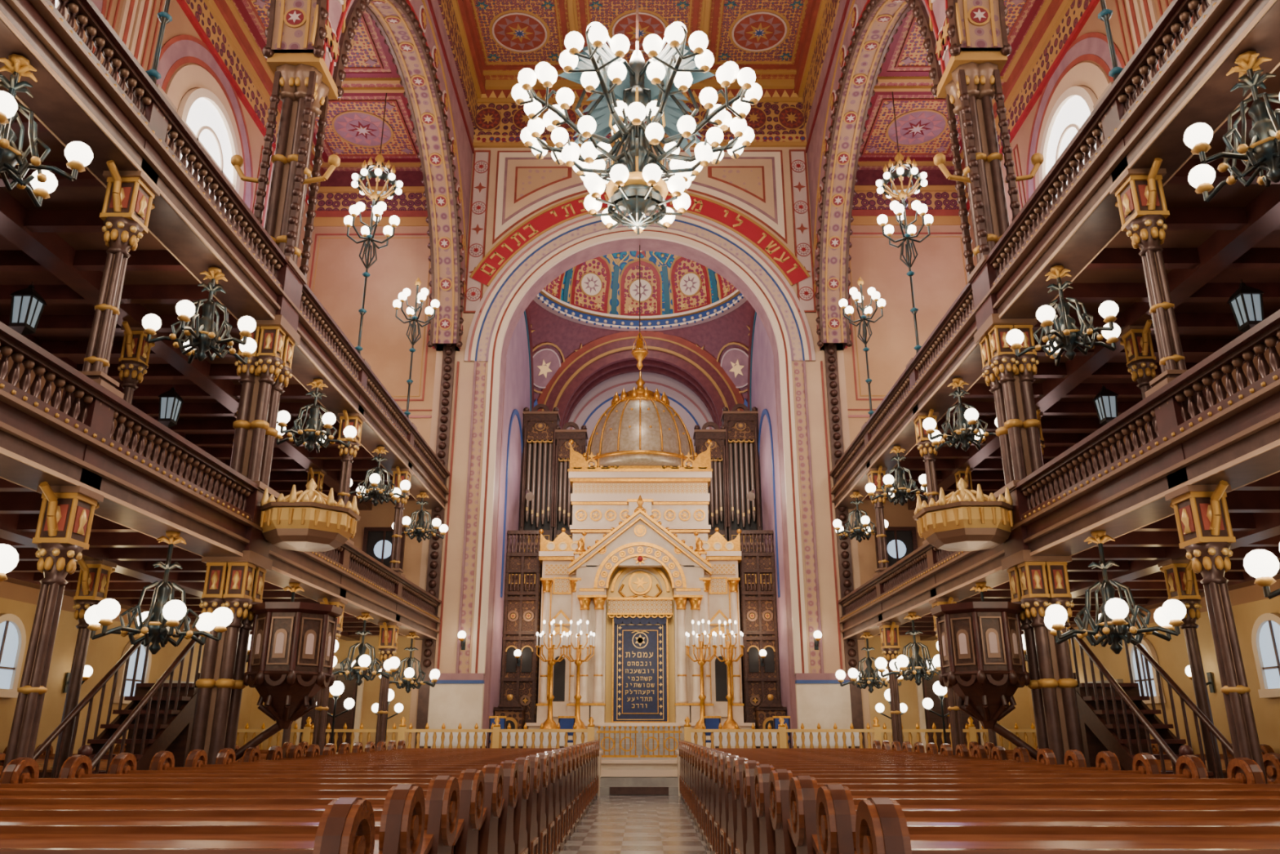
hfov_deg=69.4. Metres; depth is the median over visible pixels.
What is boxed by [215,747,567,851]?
pew
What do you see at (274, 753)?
pew
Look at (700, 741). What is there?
plinth
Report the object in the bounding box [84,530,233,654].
chandelier
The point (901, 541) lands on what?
window
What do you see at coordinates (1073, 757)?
pew
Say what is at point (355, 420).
post
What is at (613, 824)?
floor
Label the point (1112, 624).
chandelier
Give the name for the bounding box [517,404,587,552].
pipe organ
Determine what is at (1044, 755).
pew
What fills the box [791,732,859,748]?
table
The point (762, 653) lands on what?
wall sconce
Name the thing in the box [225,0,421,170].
ceiling
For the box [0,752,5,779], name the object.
pew
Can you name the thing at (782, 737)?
railing
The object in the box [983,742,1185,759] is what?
pew
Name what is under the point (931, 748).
pew
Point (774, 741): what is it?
table
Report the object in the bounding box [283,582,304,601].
chandelier
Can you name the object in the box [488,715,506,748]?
upholstered chair
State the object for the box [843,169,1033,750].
wall
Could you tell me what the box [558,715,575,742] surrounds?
upholstered chair
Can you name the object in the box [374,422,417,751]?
post
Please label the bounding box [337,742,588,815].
pew
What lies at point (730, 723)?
candelabrum
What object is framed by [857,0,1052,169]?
ceiling
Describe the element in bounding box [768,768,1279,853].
pew
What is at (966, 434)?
chandelier
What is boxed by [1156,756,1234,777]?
pew
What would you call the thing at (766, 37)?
ceiling
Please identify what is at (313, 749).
pew
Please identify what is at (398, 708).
floor lamp
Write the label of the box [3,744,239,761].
pew
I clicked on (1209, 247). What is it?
gallery
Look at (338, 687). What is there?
floor lamp
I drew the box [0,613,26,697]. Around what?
window
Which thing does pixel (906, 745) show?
pew
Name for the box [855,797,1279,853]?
pew
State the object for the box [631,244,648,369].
lamp
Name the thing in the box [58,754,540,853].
pew
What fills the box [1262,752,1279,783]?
pew
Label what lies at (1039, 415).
post
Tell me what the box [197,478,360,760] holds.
pulpit
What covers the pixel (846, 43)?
wall
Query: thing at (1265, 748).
pew
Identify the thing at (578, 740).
plinth
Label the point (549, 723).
candelabrum
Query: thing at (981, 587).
chandelier
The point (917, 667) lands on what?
chandelier
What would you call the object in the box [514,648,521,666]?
wall sconce
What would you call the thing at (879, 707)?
floor lamp
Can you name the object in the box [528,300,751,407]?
wall
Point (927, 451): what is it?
post
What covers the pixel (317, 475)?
post
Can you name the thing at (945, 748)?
pew
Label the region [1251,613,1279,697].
window
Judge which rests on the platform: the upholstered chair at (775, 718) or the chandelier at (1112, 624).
the upholstered chair at (775, 718)
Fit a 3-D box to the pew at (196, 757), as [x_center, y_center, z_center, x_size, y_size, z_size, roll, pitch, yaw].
[-3.574,5.002,12.309,5.010,1.339,0.880,0,-18,0]
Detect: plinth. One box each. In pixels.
[530,732,587,748]
[690,732,749,748]
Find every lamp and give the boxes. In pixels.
[145,0,172,84]
[315,680,354,743]
[343,190,399,357]
[371,688,403,741]
[392,277,439,418]
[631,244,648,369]
[839,276,885,417]
[875,688,892,726]
[876,189,933,353]
[899,702,907,715]
[922,680,949,743]
[1097,0,1123,81]
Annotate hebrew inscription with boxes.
[480,193,797,275]
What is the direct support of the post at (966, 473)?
on the floor
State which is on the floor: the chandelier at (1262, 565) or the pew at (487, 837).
the pew at (487, 837)
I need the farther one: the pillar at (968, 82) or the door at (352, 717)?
the door at (352, 717)
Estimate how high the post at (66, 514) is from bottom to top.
9.600 m
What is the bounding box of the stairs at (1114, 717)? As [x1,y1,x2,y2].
[1068,626,1234,777]
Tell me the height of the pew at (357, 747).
1.339 m
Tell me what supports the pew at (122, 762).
on the floor
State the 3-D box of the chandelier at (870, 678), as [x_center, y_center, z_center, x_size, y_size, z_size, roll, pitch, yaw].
[6.402,6.585,25.860,1.808,1.650,1.840,9,-20,-25]
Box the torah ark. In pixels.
[524,371,755,755]
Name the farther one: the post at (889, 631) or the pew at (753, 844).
the post at (889, 631)
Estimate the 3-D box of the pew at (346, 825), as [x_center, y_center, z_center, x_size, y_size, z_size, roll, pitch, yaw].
[-3.610,2.113,3.469,5.010,1.339,0.880,0,-18,0]
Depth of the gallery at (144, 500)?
12.89 m
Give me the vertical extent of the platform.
1.260 m
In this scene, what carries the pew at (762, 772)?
on the floor
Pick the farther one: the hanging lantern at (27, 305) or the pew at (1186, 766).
the hanging lantern at (27, 305)
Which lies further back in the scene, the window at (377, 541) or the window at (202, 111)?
the window at (377, 541)
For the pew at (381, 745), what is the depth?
21.35 m
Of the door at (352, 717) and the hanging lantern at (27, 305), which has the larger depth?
the door at (352, 717)
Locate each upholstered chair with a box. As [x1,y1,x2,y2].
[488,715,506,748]
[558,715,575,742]
[703,715,720,744]
[773,715,791,748]
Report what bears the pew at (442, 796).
on the floor
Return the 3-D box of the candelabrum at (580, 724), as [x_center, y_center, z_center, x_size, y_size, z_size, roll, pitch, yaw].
[-2.048,8.234,30.668,1.053,3.602,1.068,11,-21,-31]
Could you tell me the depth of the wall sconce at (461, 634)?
28.02 m
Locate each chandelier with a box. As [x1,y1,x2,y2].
[0,53,93,207]
[0,543,18,582]
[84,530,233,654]
[142,266,256,364]
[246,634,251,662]
[275,377,356,453]
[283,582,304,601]
[332,612,399,685]
[333,640,338,656]
[349,445,410,506]
[351,93,403,207]
[378,631,439,693]
[391,491,448,542]
[511,0,762,235]
[832,491,888,542]
[835,631,902,693]
[865,445,928,506]
[875,91,927,208]
[875,612,941,685]
[922,377,997,451]
[969,582,992,601]
[1005,265,1120,366]
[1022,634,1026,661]
[1044,530,1186,653]
[1183,50,1279,202]
[1243,542,1279,599]
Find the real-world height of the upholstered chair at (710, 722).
1.160 m
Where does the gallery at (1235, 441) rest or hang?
attached to the wall at (1068, 48)
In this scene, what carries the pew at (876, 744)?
on the floor
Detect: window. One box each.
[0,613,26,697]
[55,0,67,20]
[113,637,151,703]
[173,88,239,217]
[362,527,405,569]
[874,526,917,568]
[1039,85,1102,208]
[1128,637,1165,703]
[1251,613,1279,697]
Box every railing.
[235,716,595,752]
[684,716,1036,751]
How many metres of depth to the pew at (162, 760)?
11.62 m
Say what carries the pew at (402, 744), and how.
on the floor
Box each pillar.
[188,53,340,764]
[933,51,1085,764]
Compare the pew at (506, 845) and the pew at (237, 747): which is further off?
the pew at (237, 747)
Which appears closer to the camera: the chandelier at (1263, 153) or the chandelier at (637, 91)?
the chandelier at (1263, 153)
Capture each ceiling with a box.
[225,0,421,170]
[465,0,813,84]
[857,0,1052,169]
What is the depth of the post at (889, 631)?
23.93 m
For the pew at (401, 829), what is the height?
1.339 m
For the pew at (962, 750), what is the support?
on the floor
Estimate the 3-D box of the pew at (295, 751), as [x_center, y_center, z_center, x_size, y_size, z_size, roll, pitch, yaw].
[-3.560,6.158,15.845,5.010,1.339,0.880,0,-18,0]
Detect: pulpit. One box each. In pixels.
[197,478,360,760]
[912,477,1076,759]
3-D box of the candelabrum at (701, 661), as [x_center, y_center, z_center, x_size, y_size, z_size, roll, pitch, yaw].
[2.052,8.229,30.653,1.053,3.602,1.068,11,-21,-31]
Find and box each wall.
[0,0,324,753]
[246,170,436,751]
[407,79,872,748]
[487,305,792,748]
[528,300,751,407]
[537,330,744,700]
[794,0,1012,350]
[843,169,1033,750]
[960,0,1279,754]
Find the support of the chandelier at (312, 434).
hanging from the gallery at (59, 246)
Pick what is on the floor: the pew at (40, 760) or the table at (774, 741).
the pew at (40, 760)
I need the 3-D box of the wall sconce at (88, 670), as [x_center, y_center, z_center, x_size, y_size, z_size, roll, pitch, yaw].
[-11.460,5.145,18.880,0.470,0.550,0.254,0,-18,0]
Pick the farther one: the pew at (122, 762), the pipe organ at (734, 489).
the pipe organ at (734, 489)
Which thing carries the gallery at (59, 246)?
attached to the wall at (204, 45)
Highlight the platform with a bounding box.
[597,750,679,795]
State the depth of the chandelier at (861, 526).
26.93 m
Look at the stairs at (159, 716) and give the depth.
14.08 m
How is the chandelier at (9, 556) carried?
hanging from the gallery at (144, 500)
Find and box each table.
[419,732,487,748]
[501,732,565,748]
[713,732,777,748]
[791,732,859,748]
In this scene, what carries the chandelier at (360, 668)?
hanging from the gallery at (144, 500)
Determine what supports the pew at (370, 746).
on the floor
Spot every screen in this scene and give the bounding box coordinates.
[493,530,542,748]
[737,529,786,748]
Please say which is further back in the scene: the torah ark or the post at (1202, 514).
the torah ark
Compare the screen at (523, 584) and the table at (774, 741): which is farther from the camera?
the screen at (523, 584)
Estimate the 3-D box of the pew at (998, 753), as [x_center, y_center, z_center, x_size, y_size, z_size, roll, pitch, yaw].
[3.446,5.860,14.935,5.010,1.339,0.880,0,-18,0]
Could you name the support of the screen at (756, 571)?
on the platform
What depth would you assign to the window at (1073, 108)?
25.16 m
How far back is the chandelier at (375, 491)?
22.58 m
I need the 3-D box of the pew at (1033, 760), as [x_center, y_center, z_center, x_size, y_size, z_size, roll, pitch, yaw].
[9.402,6.720,17.566,4.160,1.339,0.880,0,-18,0]
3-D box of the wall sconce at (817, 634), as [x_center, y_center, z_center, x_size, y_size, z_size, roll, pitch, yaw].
[5.390,6.476,28.103,0.254,0.550,0.470,0,-18,0]
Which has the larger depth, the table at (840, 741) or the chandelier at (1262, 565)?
the table at (840, 741)
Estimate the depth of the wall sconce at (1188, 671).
18.77 m
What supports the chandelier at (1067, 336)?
hanging from the gallery at (1209, 247)
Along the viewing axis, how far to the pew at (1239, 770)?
8.94 m
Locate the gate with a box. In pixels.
[596,725,681,757]
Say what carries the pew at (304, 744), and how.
on the floor
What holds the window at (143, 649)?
in the wall at (204, 45)
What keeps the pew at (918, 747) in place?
on the floor
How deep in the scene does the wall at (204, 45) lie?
23.11 m
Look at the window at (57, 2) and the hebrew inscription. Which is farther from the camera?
the hebrew inscription
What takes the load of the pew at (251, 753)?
on the floor
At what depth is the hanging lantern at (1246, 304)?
14.25 m
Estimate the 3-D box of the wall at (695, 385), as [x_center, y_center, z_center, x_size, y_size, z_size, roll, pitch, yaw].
[0.037,4.687,41.539,10.400,18.500,2.720,0,-18,0]
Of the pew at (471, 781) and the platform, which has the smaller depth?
the pew at (471, 781)
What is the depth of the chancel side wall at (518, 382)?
34.70 m
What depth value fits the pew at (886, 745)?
22.20 m
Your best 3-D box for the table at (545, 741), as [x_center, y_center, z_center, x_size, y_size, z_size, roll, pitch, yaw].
[-3.014,8.958,26.119,1.860,0.800,0.765,0,-18,0]
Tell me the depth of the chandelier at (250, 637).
16.20 m
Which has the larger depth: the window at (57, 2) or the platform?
the platform
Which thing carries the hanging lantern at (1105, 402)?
hanging from the gallery at (1209, 247)
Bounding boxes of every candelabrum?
[534,619,568,728]
[561,619,595,728]
[684,619,717,728]
[711,619,744,728]
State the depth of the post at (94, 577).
14.84 m
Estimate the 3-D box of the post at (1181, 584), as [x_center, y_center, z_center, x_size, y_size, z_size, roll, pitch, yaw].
[8.738,2.226,15.018,0.442,8.300,1.006,0,-18,0]
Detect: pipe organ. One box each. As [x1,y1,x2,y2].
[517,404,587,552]
[693,403,763,552]
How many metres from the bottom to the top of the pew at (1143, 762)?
1.339 m
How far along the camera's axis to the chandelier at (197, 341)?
13.66 m
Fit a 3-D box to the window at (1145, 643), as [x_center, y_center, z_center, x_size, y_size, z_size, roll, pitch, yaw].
[11.574,5.595,21.270,0.140,1.480,1.200,0,-18,0]
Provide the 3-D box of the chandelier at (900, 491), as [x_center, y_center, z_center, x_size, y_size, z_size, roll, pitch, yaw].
[6.342,1.185,22.679,1.629,1.500,1.568,-13,-22,35]
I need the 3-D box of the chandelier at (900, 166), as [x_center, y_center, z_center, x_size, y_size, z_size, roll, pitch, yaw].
[7.974,-8.604,28.556,1.574,4.300,1.497,0,-18,0]
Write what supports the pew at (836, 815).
on the floor
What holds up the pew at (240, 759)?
on the floor
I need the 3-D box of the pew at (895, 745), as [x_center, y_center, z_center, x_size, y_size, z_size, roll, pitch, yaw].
[3.471,7.883,21.123,5.010,1.339,0.880,0,-18,0]
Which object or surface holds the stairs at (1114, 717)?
on the floor
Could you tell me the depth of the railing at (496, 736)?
24.88 m
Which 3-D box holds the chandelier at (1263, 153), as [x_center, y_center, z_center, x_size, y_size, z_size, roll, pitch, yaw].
[6.308,-3.130,9.479,1.629,1.500,1.568,7,-20,-22]
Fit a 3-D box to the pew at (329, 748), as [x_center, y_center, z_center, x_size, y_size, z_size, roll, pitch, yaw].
[-3.553,6.736,17.613,5.010,1.339,0.880,0,-18,0]
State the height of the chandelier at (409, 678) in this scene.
1.650 m
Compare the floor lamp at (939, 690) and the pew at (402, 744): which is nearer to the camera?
the floor lamp at (939, 690)
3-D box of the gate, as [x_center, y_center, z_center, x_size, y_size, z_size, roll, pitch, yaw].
[-0.019,8.445,24.822,2.300,0.810,0.095,0,-18,0]
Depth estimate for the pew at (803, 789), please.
5.39 m
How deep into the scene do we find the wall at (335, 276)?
31.89 m
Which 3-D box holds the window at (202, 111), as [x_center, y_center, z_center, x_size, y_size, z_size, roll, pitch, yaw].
[-11.563,-5.799,24.456,0.250,6.620,3.600,0,-18,0]
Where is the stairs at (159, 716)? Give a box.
[32,635,202,777]
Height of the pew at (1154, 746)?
1.339 m
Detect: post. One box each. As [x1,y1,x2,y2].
[1,84,177,773]
[50,320,157,777]
[281,466,326,747]
[311,358,371,755]
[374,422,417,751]
[861,422,902,751]
[905,357,964,755]
[952,466,997,746]
[1035,409,1071,644]
[1093,81,1267,783]
[1118,319,1223,777]
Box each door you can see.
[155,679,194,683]
[295,663,364,753]
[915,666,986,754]
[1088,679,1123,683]
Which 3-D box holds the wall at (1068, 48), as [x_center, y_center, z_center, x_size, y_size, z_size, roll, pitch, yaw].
[11.620,-5.259,12.719,0.600,21.100,37.000,0,-18,0]
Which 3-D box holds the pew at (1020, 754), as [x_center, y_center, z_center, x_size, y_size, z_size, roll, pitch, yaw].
[3.443,5.572,14.051,5.010,1.339,0.880,0,-18,0]
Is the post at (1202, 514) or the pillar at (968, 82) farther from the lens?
the pillar at (968, 82)
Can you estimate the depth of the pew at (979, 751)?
16.01 m
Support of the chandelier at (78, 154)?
hanging from the gallery at (59, 246)
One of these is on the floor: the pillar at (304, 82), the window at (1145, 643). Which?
the pillar at (304, 82)
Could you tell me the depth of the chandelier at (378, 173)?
28.10 m
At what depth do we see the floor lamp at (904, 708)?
24.11 m
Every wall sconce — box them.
[62,665,93,693]
[457,630,466,649]
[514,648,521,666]
[759,648,766,666]
[813,630,822,649]
[1185,665,1214,693]
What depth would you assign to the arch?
28.92 m
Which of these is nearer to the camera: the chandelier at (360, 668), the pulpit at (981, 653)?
the pulpit at (981, 653)
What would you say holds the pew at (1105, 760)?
on the floor
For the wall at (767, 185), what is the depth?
31.23 m
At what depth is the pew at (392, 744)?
22.25 m
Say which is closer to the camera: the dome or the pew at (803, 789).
the pew at (803, 789)
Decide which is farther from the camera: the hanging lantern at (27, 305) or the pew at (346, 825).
the hanging lantern at (27, 305)
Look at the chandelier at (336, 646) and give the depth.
16.93 m
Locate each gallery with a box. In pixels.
[0,0,449,510]
[0,321,441,640]
[829,0,1279,509]
[838,309,1279,640]
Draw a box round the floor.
[559,795,711,853]
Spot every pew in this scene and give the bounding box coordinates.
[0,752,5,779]
[0,757,530,853]
[0,760,518,853]
[0,764,503,853]
[0,768,484,853]
[0,775,459,853]
[0,784,425,853]
[0,797,374,853]
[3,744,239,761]
[35,744,259,761]
[35,756,107,777]
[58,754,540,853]
[106,742,293,759]
[107,752,549,853]
[113,741,308,756]
[149,751,555,853]
[184,749,562,853]
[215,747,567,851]
[242,746,572,843]
[266,746,576,836]
[286,744,579,830]
[305,743,582,824]
[322,743,586,819]
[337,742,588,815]
[351,742,591,811]
[364,741,593,808]
[376,741,595,804]
[386,740,597,800]
[396,740,599,798]
[678,740,881,798]
[680,740,891,801]
[681,741,901,804]
[683,741,912,807]
[684,742,924,811]
[686,742,937,815]
[688,743,953,819]
[691,743,969,825]
[693,744,987,830]
[697,746,1008,836]
[700,746,1031,843]
[703,747,1057,851]
[707,749,1086,853]
[712,751,1120,853]
[718,752,1160,853]
[724,755,1208,853]
[733,757,1265,853]
[742,760,1279,853]
[754,764,1279,853]
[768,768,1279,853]
[788,775,1279,853]
[815,784,1279,853]
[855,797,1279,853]
[968,741,1164,756]
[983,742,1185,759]
[1030,743,1231,762]
[1035,743,1274,756]
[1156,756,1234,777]
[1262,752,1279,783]
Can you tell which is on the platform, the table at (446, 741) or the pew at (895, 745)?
the table at (446, 741)
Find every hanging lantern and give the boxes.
[8,281,47,335]
[158,384,184,427]
[1092,383,1118,425]
[1226,279,1264,332]
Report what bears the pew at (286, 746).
on the floor

